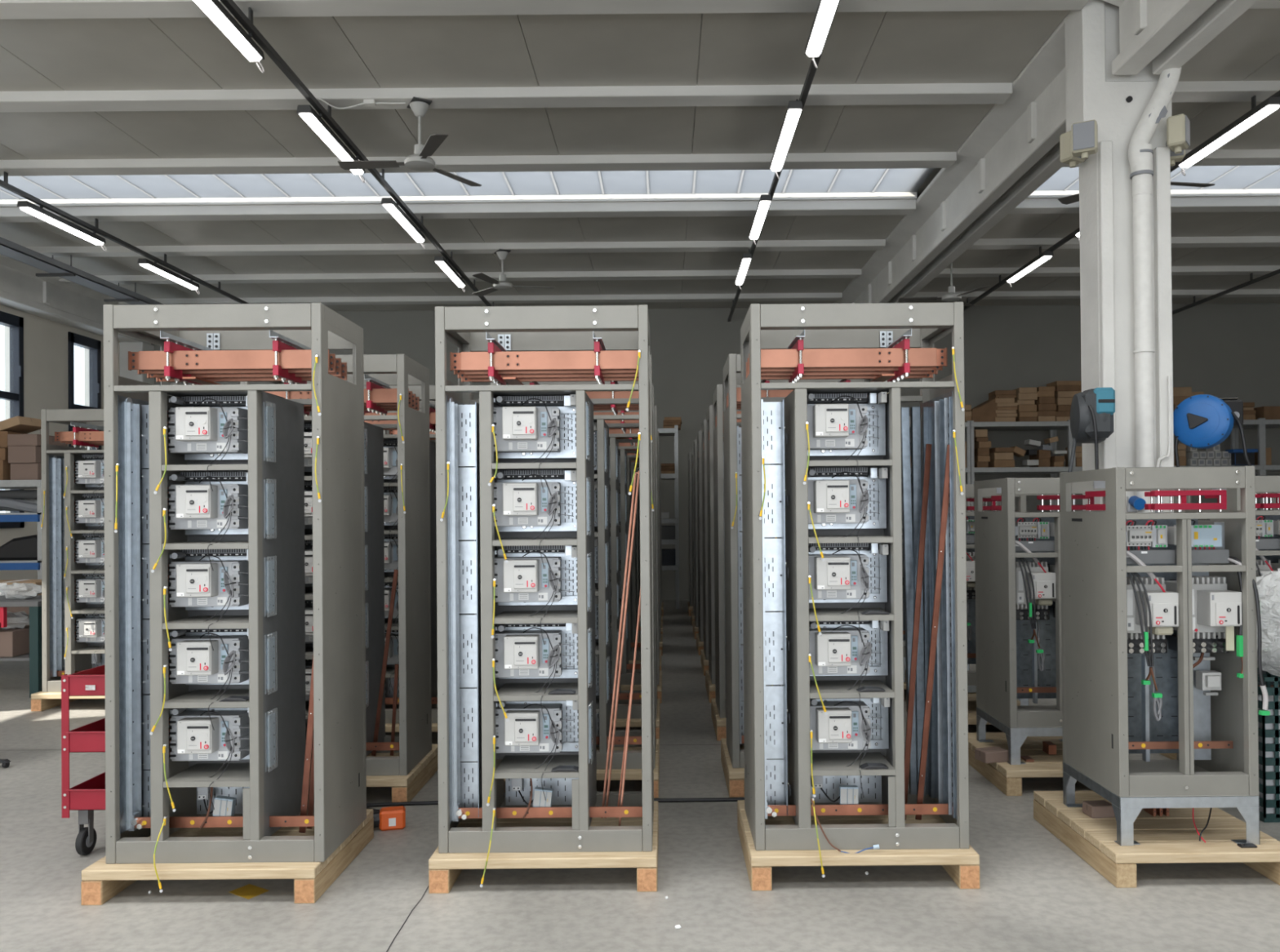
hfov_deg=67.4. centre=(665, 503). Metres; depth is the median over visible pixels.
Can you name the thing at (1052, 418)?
cardboard box
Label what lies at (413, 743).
tall cabinet
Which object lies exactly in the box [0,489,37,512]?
rolls
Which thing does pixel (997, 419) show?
cardboard box
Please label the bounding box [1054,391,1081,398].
cardboard box
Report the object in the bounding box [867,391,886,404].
switch
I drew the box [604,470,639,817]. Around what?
bar
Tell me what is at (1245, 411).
cardboard box
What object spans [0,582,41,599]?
plastic wrap
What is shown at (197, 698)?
shelf
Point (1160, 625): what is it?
cabinet
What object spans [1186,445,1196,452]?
box
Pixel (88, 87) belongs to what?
ceiling
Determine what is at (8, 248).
cable tray
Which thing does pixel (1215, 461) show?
box
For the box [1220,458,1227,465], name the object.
box
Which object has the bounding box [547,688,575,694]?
pouch
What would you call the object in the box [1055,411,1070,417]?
cardboard box
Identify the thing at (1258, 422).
storage rack
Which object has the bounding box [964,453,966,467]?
cardboard box
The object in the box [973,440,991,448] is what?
cardboard box
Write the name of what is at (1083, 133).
grille
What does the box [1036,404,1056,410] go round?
cardboard box
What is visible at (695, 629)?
wooden pallet
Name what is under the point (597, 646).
shelf
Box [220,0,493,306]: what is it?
track
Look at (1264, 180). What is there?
window
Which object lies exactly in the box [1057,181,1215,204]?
ceiling fan
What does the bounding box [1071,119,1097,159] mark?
wall speaker
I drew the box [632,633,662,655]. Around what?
wooden pallet
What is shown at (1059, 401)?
cardboard box
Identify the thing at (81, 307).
beam
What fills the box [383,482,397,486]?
shelf
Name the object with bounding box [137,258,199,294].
strip light
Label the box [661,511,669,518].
cardboard box
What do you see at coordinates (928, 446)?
bar
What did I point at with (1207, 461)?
box
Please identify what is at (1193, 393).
cardboard box
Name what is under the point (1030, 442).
carton
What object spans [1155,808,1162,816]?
block
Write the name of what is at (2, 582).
parcel
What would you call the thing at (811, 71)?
track
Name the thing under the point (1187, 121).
grille
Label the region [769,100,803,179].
strip light
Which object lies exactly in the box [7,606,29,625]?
cardboard box
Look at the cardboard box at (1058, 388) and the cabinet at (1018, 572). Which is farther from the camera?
the cardboard box at (1058, 388)
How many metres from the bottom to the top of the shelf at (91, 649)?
0.022 m
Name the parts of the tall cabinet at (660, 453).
panel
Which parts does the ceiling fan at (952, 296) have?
blade, blade, blade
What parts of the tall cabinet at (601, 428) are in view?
panel, mounting plate, mounting plate, mounting plate, mounting plate, perforated plate, mounting plate, cross rail, panel, panel, cross rail, corner post, panel, corner post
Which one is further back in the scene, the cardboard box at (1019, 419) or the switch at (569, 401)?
the cardboard box at (1019, 419)
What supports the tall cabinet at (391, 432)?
on the wooden pallet
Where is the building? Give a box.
[0,324,84,512]
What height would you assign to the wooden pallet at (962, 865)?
0.125 m
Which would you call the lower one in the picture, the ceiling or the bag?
the bag
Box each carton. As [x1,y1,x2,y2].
[1010,445,1026,457]
[1022,459,1038,466]
[1023,439,1040,447]
[1024,448,1036,455]
[1037,444,1052,450]
[1044,435,1058,444]
[1050,450,1066,454]
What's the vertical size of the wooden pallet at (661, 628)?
0.125 m
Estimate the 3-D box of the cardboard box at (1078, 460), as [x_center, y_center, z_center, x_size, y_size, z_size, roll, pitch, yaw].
[6.015,-0.607,14.122,0.112,0.132,0.350,0,0,-2]
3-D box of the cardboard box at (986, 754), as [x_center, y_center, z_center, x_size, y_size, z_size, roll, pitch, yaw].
[1.649,1.267,4.851,0.136,0.056,0.100,0,0,-14]
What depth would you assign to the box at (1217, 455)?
13.93 m
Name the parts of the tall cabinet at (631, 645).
cross rail, panel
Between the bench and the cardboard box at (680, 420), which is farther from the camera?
the cardboard box at (680, 420)
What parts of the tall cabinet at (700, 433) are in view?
corner post, panel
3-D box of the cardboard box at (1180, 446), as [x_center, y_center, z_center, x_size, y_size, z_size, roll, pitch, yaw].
[7.478,-0.833,14.103,0.155,0.088,0.350,0,0,-1]
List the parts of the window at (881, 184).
pane, pane, pane, pane, pane, pane, pane, pane, pane, pane, pane, pane, pane, pane, pane, pane, pane, pane, pane, pane, pane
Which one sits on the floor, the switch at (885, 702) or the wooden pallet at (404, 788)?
the wooden pallet at (404, 788)
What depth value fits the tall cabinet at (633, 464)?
9.35 m
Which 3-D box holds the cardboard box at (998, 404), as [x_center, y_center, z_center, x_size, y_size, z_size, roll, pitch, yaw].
[4.962,-1.443,14.108,0.302,0.053,0.350,0,0,0]
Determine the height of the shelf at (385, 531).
0.022 m
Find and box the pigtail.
[810,798,879,853]
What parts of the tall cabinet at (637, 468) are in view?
corner post, panel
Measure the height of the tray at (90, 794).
0.085 m
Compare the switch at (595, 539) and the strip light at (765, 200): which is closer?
the switch at (595, 539)
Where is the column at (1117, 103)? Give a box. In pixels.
[1064,0,1173,512]
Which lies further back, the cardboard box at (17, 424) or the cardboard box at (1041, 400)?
the cardboard box at (1041, 400)
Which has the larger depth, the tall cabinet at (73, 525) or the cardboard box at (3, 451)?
the cardboard box at (3, 451)
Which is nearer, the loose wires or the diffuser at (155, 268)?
the loose wires
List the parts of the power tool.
motor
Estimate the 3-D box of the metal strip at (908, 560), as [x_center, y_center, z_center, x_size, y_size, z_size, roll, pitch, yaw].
[1.010,0.399,3.982,0.036,1.600,0.030,-1,0,0]
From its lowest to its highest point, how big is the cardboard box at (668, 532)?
0.193 m
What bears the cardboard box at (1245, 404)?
on the cardboard box at (1244, 408)
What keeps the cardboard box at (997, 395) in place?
on the cardboard box at (1000, 399)
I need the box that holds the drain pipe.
[1128,66,1181,512]
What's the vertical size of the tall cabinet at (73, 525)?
2.050 m
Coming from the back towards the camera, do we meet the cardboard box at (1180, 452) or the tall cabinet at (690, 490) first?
the cardboard box at (1180, 452)
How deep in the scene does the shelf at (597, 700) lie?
4.81 m
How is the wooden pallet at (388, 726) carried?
on the floor
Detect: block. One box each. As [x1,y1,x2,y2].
[1020,755,1034,761]
[1042,741,1056,754]
[1143,808,1155,816]
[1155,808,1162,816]
[1162,808,1168,816]
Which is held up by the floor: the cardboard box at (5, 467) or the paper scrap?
the paper scrap
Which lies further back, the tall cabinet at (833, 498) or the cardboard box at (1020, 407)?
the cardboard box at (1020, 407)
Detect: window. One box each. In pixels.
[0,168,934,207]
[0,311,24,528]
[67,331,101,449]
[1026,164,1279,198]
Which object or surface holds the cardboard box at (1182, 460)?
on the storage rack at (1258, 422)
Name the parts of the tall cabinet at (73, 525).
corner post, panel, perforated plate, perforated plate, perforated plate, perforated plate, perforated plate, perforated plate, panel, panel, cross rail, corner post, panel, panel, panel, panel, panel, panel, mounting plate, mounting plate, mounting plate, mounting plate, mounting plate, perforated plate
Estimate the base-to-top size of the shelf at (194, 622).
0.022 m
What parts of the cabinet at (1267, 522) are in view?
panel, joint plate, panel, corner post, panel, shelf rail, mounting plate, cross rail, corner post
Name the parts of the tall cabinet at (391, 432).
panel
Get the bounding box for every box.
[0,415,40,433]
[0,431,29,448]
[0,447,8,460]
[0,459,10,479]
[0,625,29,657]
[7,434,67,446]
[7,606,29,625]
[8,445,41,463]
[10,462,41,479]
[661,463,675,466]
[661,466,675,469]
[661,469,675,471]
[661,471,675,473]
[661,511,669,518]
[661,525,675,539]
[661,548,675,564]
[662,425,680,430]
[663,419,681,424]
[663,422,680,426]
[664,417,680,420]
[964,404,971,410]
[964,410,971,417]
[964,417,971,422]
[964,441,966,453]
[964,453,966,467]
[973,429,987,437]
[973,436,988,442]
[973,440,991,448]
[973,448,989,456]
[973,455,990,462]
[973,462,988,467]
[974,746,1008,763]
[988,390,1016,397]
[988,394,1016,399]
[988,459,1014,467]
[989,447,1014,453]
[989,452,1013,460]
[995,397,1014,402]
[995,409,1016,413]
[995,417,1015,422]
[996,402,1017,406]
[996,406,1017,409]
[996,413,1017,417]
[1013,386,1036,393]
[1014,392,1037,400]
[1014,400,1035,404]
[1015,411,1037,417]
[1015,417,1037,421]
[1016,404,1036,412]
[1029,449,1050,459]
[1029,458,1050,466]
[1034,396,1055,404]
[1036,386,1055,391]
[1036,391,1054,397]
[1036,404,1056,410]
[1036,410,1055,416]
[1037,415,1055,421]
[1046,380,1081,386]
[1049,455,1064,462]
[1049,462,1063,466]
[1054,385,1081,391]
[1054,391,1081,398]
[1054,397,1072,404]
[1055,404,1071,411]
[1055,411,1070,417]
[1055,416,1070,421]
[1064,452,1082,458]
[1065,445,1082,453]
[1065,457,1082,466]
[1082,800,1115,818]
[1173,386,1191,395]
[1173,395,1191,404]
[1173,443,1186,449]
[1173,449,1186,456]
[1173,456,1186,466]
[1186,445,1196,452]
[1186,451,1199,458]
[1186,458,1197,465]
[1191,391,1204,396]
[1197,458,1204,465]
[1198,451,1206,458]
[1204,458,1212,465]
[1205,444,1220,451]
[1205,451,1213,458]
[1212,458,1220,465]
[1213,451,1222,458]
[1219,451,1229,458]
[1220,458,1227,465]
[1227,458,1231,465]
[1243,402,1254,407]
[1243,407,1253,409]
[1243,409,1256,414]
[1243,414,1255,419]
[1253,405,1279,419]
[1253,447,1271,465]
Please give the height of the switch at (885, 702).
0.043 m
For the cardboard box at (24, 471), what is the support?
on the storage rack at (4, 484)
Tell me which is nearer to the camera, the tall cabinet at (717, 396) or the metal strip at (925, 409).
the metal strip at (925, 409)
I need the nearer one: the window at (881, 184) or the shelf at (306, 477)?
the shelf at (306, 477)
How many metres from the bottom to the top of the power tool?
0.085 m
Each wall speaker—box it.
[1059,130,1085,168]
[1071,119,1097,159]
[1165,142,1185,166]
[1166,113,1190,153]
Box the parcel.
[0,579,41,595]
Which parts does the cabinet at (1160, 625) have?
corner post, panel, joint plate, corner post, panel, cross rail, shelf rail, panel, frame, mounting plate, panel, corner post, panel, cross rail, panel, shelf rail, panel, corner post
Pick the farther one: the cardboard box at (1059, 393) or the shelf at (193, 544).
the cardboard box at (1059, 393)
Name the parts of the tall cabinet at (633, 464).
panel, corner post, panel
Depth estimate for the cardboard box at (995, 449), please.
13.93 m
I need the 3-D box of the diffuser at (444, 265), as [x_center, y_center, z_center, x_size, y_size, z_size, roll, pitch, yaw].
[-2.604,-2.776,11.635,0.096,0.022,1.190,0,0,0]
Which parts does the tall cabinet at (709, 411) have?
corner post, roof rail, panel, corner post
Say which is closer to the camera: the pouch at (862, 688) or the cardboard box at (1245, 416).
the pouch at (862, 688)
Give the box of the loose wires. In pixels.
[1192,807,1212,842]
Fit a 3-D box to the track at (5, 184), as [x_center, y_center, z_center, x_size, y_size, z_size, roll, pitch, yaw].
[-5.945,-2.948,4.546,0.040,0.140,21.050,0,0,0]
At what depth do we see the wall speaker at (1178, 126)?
5.82 m
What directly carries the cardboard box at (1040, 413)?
on the cardboard box at (1052, 418)
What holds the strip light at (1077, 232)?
attached to the track at (1070, 236)
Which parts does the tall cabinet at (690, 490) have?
panel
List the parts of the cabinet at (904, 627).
mounting plate, panel, frame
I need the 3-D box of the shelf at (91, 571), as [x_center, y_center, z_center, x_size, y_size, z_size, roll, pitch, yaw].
[-4.148,0.493,7.080,0.318,0.022,0.254,0,0,0]
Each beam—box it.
[0,257,151,344]
[833,18,1066,303]
[887,141,1066,302]
[1102,0,1216,75]
[1152,0,1257,74]
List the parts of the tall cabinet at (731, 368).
corner post, roof rail, panel, corner post, panel, cross rail, perforated plate, perforated plate, perforated plate, perforated plate, perforated plate, perforated plate, panel, panel, corner post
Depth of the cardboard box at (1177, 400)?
13.94 m
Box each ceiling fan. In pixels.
[337,96,481,186]
[471,248,555,296]
[897,262,991,306]
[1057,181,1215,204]
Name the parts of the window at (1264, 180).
pane, pane, pane, pane, pane, pane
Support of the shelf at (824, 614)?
attached to the tall cabinet at (833, 498)
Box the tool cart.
[61,664,105,854]
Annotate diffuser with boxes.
[139,263,198,289]
[435,261,464,287]
[735,258,751,284]
[749,200,770,239]
[1007,256,1051,282]
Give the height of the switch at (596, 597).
0.043 m
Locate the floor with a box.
[0,600,1279,951]
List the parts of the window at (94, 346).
handle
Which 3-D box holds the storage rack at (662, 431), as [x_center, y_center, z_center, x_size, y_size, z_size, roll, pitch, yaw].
[-0.508,0.192,13.996,1.393,2.620,0.605,0,0,0]
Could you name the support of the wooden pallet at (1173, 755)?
on the floor
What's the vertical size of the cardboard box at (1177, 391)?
0.132 m
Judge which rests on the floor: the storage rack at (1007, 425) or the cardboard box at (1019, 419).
the storage rack at (1007, 425)
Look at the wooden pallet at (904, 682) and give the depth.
6.99 m
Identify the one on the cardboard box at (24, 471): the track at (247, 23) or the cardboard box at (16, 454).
the cardboard box at (16, 454)
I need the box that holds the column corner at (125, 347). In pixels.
[119,342,154,384]
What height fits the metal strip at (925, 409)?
1.600 m
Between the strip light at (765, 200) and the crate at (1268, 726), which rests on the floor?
the crate at (1268, 726)
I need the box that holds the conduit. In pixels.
[1155,375,1171,466]
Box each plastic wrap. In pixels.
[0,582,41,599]
[0,610,29,629]
[1256,568,1279,676]
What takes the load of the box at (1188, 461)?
on the storage rack at (1258, 422)
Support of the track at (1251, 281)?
hanging from the ceiling
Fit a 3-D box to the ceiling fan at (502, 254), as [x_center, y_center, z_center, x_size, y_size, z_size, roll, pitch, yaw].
[-1.857,-2.808,11.368,1.062,0.494,1.090,0,0,0]
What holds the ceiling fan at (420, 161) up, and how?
hanging from the ceiling
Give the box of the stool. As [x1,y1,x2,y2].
[0,759,10,768]
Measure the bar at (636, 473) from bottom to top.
1.381 m
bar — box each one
[298,653,313,832]
[306,741,314,828]
[371,568,398,755]
[390,663,399,755]
[600,471,637,817]
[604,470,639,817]
[616,608,640,817]
[618,584,640,826]
[904,444,931,820]
[915,444,949,820]
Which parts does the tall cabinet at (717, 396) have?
corner post, roof rail, panel, corner post, panel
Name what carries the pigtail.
hanging from the tall cabinet at (833, 498)
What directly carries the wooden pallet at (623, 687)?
on the floor
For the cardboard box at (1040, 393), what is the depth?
13.93 m
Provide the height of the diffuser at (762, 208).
0.022 m
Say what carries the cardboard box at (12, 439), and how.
on the cardboard box at (16, 454)
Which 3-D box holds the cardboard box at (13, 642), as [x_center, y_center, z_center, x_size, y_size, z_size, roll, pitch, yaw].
[-5.308,1.098,7.693,0.421,0.201,0.400,0,0,0]
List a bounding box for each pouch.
[219,695,248,701]
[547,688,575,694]
[551,764,578,771]
[855,686,884,691]
[859,762,888,768]
[861,609,889,614]
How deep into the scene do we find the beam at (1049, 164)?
8.89 m
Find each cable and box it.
[318,97,405,109]
[366,797,744,806]
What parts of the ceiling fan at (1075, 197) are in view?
blade, blade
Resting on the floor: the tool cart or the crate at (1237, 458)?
the tool cart
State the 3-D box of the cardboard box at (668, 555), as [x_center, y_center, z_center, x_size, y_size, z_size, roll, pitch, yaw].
[0.044,0.765,13.923,0.214,0.228,0.350,0,0,-3]
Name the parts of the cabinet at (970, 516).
shelf rail, panel, mounting plate, panel, cross rail, panel, frame, corner post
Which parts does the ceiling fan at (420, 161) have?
blade, mounting plate, blade, blade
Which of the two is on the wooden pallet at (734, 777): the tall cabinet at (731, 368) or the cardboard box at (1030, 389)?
the tall cabinet at (731, 368)
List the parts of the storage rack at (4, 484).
blue rail, blue rail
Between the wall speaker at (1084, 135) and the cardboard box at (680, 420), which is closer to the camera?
the wall speaker at (1084, 135)
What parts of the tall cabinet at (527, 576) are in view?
corner post, panel, roof rail, perforated plate, perforated plate, perforated plate, perforated plate, corner post, perforated plate, perforated plate, joint plate, panel, panel, panel, panel, panel, din rail, mounting plate, mounting plate, mounting plate, mounting plate, panel, perforated plate, mounting plate, cross rail, panel, panel, cross rail, panel, filler plate, corner post, roof rail, panel, corner post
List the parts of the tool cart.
corner leg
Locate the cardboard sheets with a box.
[970,396,999,422]
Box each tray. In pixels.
[0,236,164,304]
[66,664,105,696]
[66,717,105,752]
[66,772,105,810]
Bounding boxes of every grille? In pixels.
[1072,120,1094,150]
[1165,142,1183,156]
[1185,114,1190,146]
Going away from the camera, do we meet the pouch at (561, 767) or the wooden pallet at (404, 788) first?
the pouch at (561, 767)
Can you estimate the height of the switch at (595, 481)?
0.043 m
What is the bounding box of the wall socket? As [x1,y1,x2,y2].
[1127,495,1146,511]
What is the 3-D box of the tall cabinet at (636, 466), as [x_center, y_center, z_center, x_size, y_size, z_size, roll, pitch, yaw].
[-0.465,0.337,11.897,0.800,2.050,0.501,0,0,0]
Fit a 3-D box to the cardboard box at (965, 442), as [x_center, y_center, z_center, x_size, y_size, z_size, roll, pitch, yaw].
[4.351,-0.819,14.118,0.097,0.178,0.350,-1,0,3]
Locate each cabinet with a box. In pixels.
[40,408,105,692]
[103,302,366,892]
[240,353,431,775]
[364,385,475,723]
[383,408,477,688]
[435,304,653,887]
[490,354,656,768]
[593,385,657,719]
[593,405,659,684]
[618,442,640,660]
[626,431,660,641]
[631,440,661,626]
[635,466,661,590]
[659,453,662,606]
[688,452,693,606]
[691,446,694,615]
[693,440,698,626]
[697,431,703,641]
[702,419,708,659]
[706,404,740,684]
[712,384,743,717]
[723,353,888,768]
[740,302,968,877]
[902,488,969,681]
[965,484,1028,705]
[973,477,1106,764]
[1059,466,1270,845]
[1189,475,1279,686]
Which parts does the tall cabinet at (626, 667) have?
panel, mounting plate, mounting plate, mounting plate, mounting plate, cross rail, panel, panel, cross rail, corner post, panel, corner post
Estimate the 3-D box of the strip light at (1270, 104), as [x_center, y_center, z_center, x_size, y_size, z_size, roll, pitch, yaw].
[4.399,-2.882,7.562,0.114,0.165,1.305,0,0,0]
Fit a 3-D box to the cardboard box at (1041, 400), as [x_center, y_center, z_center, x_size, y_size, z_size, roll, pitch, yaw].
[5.533,-1.506,14.113,0.234,0.100,0.350,0,0,-3]
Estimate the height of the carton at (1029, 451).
0.081 m
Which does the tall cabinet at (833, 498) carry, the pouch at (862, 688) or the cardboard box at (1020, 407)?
the pouch at (862, 688)
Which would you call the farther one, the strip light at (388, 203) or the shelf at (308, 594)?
the strip light at (388, 203)
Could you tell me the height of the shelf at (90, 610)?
0.022 m
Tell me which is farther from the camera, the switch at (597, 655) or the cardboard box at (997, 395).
the cardboard box at (997, 395)
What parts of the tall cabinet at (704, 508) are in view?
corner post, panel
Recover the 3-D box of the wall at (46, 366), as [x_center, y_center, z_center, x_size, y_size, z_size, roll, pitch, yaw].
[-8.467,-0.833,4.281,0.220,4.670,21.550,0,0,0]
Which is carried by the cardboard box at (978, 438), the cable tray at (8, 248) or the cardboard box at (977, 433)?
the cardboard box at (977, 433)
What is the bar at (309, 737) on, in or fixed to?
in the tall cabinet at (205, 580)
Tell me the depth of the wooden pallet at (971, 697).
6.14 m
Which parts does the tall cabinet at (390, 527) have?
panel, panel, panel, panel, mounting plate, mounting plate, mounting plate, mounting plate, mounting plate, perforated plate, panel, cross rail, panel, panel, panel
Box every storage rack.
[0,480,41,579]
[657,425,679,608]
[909,420,970,511]
[964,419,1072,511]
[1053,426,1082,511]
[1173,417,1263,510]
[1235,417,1279,510]
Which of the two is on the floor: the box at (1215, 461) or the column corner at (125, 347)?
the column corner at (125, 347)
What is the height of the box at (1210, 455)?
0.100 m
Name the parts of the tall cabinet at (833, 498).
corner post, roof rail, panel, corner post, perforated plate, perforated plate, perforated plate, perforated plate, perforated plate, perforated plate, din rail, panel, panel, panel, panel, panel, panel, cross rail, perforated plate, mounting plate, mounting plate, mounting plate, mounting plate, mounting plate, panel, cross rail, panel, panel, joint plate, filler plate, corner post, roof rail, panel, corner post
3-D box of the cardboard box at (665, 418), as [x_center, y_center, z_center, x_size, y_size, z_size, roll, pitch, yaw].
[0.106,-1.223,13.920,0.240,0.043,0.350,0,0,1]
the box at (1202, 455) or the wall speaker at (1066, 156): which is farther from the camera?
the box at (1202, 455)
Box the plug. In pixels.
[366,806,379,811]
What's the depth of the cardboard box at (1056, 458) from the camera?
13.95 m
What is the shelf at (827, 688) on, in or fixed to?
attached to the tall cabinet at (833, 498)
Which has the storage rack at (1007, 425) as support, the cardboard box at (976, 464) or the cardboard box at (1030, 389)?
the cardboard box at (976, 464)
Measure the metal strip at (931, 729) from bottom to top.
1.600 m
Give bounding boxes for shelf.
[0,653,29,661]
[71,489,104,493]
[71,529,104,533]
[71,568,104,573]
[71,607,104,613]
[71,645,104,653]
[161,463,248,471]
[161,541,248,549]
[162,615,248,629]
[162,688,248,708]
[163,763,249,787]
[304,475,312,479]
[304,533,312,539]
[305,591,312,599]
[305,647,313,659]
[305,704,309,719]
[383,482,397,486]
[383,529,398,533]
[384,575,398,582]
[384,621,398,630]
[385,667,399,677]
[491,462,576,468]
[492,537,577,546]
[493,610,577,623]
[493,682,577,701]
[493,755,578,778]
[595,587,598,595]
[595,643,599,654]
[595,698,599,713]
[808,459,892,466]
[808,534,893,543]
[808,607,893,621]
[809,680,894,698]
[810,752,895,775]
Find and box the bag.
[0,534,37,559]
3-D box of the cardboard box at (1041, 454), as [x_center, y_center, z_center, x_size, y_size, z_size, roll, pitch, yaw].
[5.510,-0.725,14.135,0.174,0.130,0.350,0,0,-2]
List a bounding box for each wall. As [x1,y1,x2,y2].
[0,304,119,579]
[151,302,1279,599]
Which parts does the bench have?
leg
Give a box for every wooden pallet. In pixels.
[31,690,105,711]
[80,808,373,905]
[309,744,438,802]
[385,707,437,732]
[428,800,658,893]
[504,738,659,798]
[612,698,660,738]
[620,670,662,703]
[628,649,661,670]
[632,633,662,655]
[660,621,662,633]
[661,601,663,616]
[687,601,693,616]
[690,610,694,626]
[693,620,698,639]
[696,633,703,655]
[700,648,708,675]
[705,670,715,702]
[711,697,726,740]
[720,737,744,797]
[737,800,979,890]
[903,669,976,701]
[906,693,1020,724]
[968,732,1062,795]
[1033,790,1279,887]
[1160,752,1176,759]
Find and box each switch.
[564,394,575,406]
[564,470,576,481]
[564,545,577,557]
[565,622,577,633]
[566,700,577,709]
[593,422,596,431]
[594,480,597,488]
[594,537,597,546]
[595,595,598,604]
[595,654,599,662]
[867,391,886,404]
[868,467,887,478]
[869,542,888,555]
[870,620,888,631]
[871,697,889,706]
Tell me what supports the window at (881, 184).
attached to the ceiling
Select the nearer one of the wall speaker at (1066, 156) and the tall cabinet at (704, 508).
the wall speaker at (1066, 156)
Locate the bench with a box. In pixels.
[0,595,42,697]
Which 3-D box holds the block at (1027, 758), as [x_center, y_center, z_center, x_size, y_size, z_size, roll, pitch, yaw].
[1.827,1.287,4.851,0.040,0.012,0.080,0,0,0]
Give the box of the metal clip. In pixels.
[1236,843,1257,848]
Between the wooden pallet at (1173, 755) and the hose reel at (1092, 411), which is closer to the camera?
the wooden pallet at (1173, 755)
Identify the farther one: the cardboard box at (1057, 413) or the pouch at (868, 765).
the cardboard box at (1057, 413)
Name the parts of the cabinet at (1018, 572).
corner post, panel, joint plate, corner post, frame, panel, panel, mounting plate, shelf rail, cross rail, cross rail, panel, panel, panel, corner post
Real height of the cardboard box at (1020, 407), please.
0.100 m
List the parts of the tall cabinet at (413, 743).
corner post, panel, mounting plate, panel, mounting plate, mounting plate, panel, panel, panel, mounting plate, mounting plate, panel, cross rail, panel, panel, panel, cross rail, panel, corner post, roof rail, panel, corner post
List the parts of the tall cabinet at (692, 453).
corner post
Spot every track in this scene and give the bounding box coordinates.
[0,171,248,303]
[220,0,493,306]
[727,0,839,321]
[963,89,1279,311]
[1172,268,1279,314]
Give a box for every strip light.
[17,200,106,251]
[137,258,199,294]
[193,0,264,73]
[296,104,365,182]
[381,197,426,248]
[434,255,466,292]
[734,253,751,289]
[748,194,771,245]
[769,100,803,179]
[804,0,839,68]
[1005,250,1053,287]
[1074,227,1079,241]
[1176,96,1279,175]
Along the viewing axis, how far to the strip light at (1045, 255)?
11.50 m
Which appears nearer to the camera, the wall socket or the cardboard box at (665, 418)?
the wall socket
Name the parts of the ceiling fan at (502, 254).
blade, blade, mounting plate, blade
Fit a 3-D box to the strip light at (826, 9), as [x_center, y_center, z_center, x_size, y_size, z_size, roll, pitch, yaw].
[0.939,-2.867,5.513,0.114,0.165,1.305,0,0,0]
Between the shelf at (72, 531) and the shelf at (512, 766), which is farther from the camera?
the shelf at (72, 531)
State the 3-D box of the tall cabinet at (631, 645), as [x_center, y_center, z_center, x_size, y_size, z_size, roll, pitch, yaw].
[-0.465,0.313,8.447,0.800,2.050,0.501,0,0,0]
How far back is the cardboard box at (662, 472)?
13.75 m
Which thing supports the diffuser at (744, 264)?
attached to the strip light at (746, 258)
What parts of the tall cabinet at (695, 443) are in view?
corner post, panel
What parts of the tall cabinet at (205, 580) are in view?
corner post, panel, perforated plate, perforated plate, perforated plate, perforated plate, perforated plate, perforated plate, roof rail, corner post, panel, panel, panel, panel, panel, panel, cross rail, joint plate, panel, mounting plate, mounting plate, mounting plate, mounting plate, mounting plate, din rail, perforated plate, filler plate, panel, panel, cross rail, corner post, roof rail, panel, corner post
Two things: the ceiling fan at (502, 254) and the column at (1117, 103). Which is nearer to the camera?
the column at (1117, 103)
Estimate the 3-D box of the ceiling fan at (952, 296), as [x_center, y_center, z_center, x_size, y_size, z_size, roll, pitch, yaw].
[3.305,-2.758,11.383,1.036,0.682,1.103,0,0,0]
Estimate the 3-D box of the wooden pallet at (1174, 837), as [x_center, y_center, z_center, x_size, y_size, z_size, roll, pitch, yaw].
[1.996,1.348,3.927,0.680,0.125,0.798,0,0,0]
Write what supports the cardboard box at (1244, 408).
on the cardboard box at (1245, 411)
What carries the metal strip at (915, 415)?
in the tall cabinet at (833, 498)
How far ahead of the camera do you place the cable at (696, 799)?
4.61 m
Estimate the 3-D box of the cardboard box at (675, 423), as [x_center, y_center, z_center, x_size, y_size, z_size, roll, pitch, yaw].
[0.097,-1.146,13.907,0.251,0.040,0.350,0,0,2]
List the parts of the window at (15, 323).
handle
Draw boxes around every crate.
[1225,448,1257,465]
[1235,667,1279,822]
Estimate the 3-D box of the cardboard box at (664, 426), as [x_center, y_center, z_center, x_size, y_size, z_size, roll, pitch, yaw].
[0.093,-1.105,13.942,0.250,0.038,0.350,0,0,1]
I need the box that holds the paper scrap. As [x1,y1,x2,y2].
[675,924,681,928]
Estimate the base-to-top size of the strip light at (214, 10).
0.165 m
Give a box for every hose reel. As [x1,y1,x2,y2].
[1067,387,1115,471]
[1173,394,1257,475]
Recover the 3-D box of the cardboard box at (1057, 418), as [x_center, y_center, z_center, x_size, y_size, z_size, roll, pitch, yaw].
[5.887,-1.236,14.116,0.399,0.069,0.350,-1,0,2]
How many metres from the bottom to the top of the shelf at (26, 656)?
0.020 m
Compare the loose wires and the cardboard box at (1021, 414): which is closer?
the loose wires
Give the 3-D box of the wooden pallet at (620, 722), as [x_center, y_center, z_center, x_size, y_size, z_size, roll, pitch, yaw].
[-0.457,1.385,6.176,0.840,0.125,0.698,0,0,0]
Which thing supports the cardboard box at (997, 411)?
on the cardboard box at (998, 415)
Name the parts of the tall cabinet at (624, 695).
mounting plate, mounting plate, mounting plate, mounting plate, mounting plate, perforated plate, cross rail, cross rail, panel, panel, corner post, panel, corner post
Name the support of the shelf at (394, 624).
attached to the tall cabinet at (390, 527)
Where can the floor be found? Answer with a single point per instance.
(1035, 893)
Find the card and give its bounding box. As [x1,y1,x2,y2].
[228,884,269,899]
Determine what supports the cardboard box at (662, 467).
on the cardboard box at (661, 469)
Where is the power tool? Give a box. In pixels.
[373,805,405,831]
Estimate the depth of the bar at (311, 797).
3.82 m
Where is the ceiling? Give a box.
[0,0,1279,311]

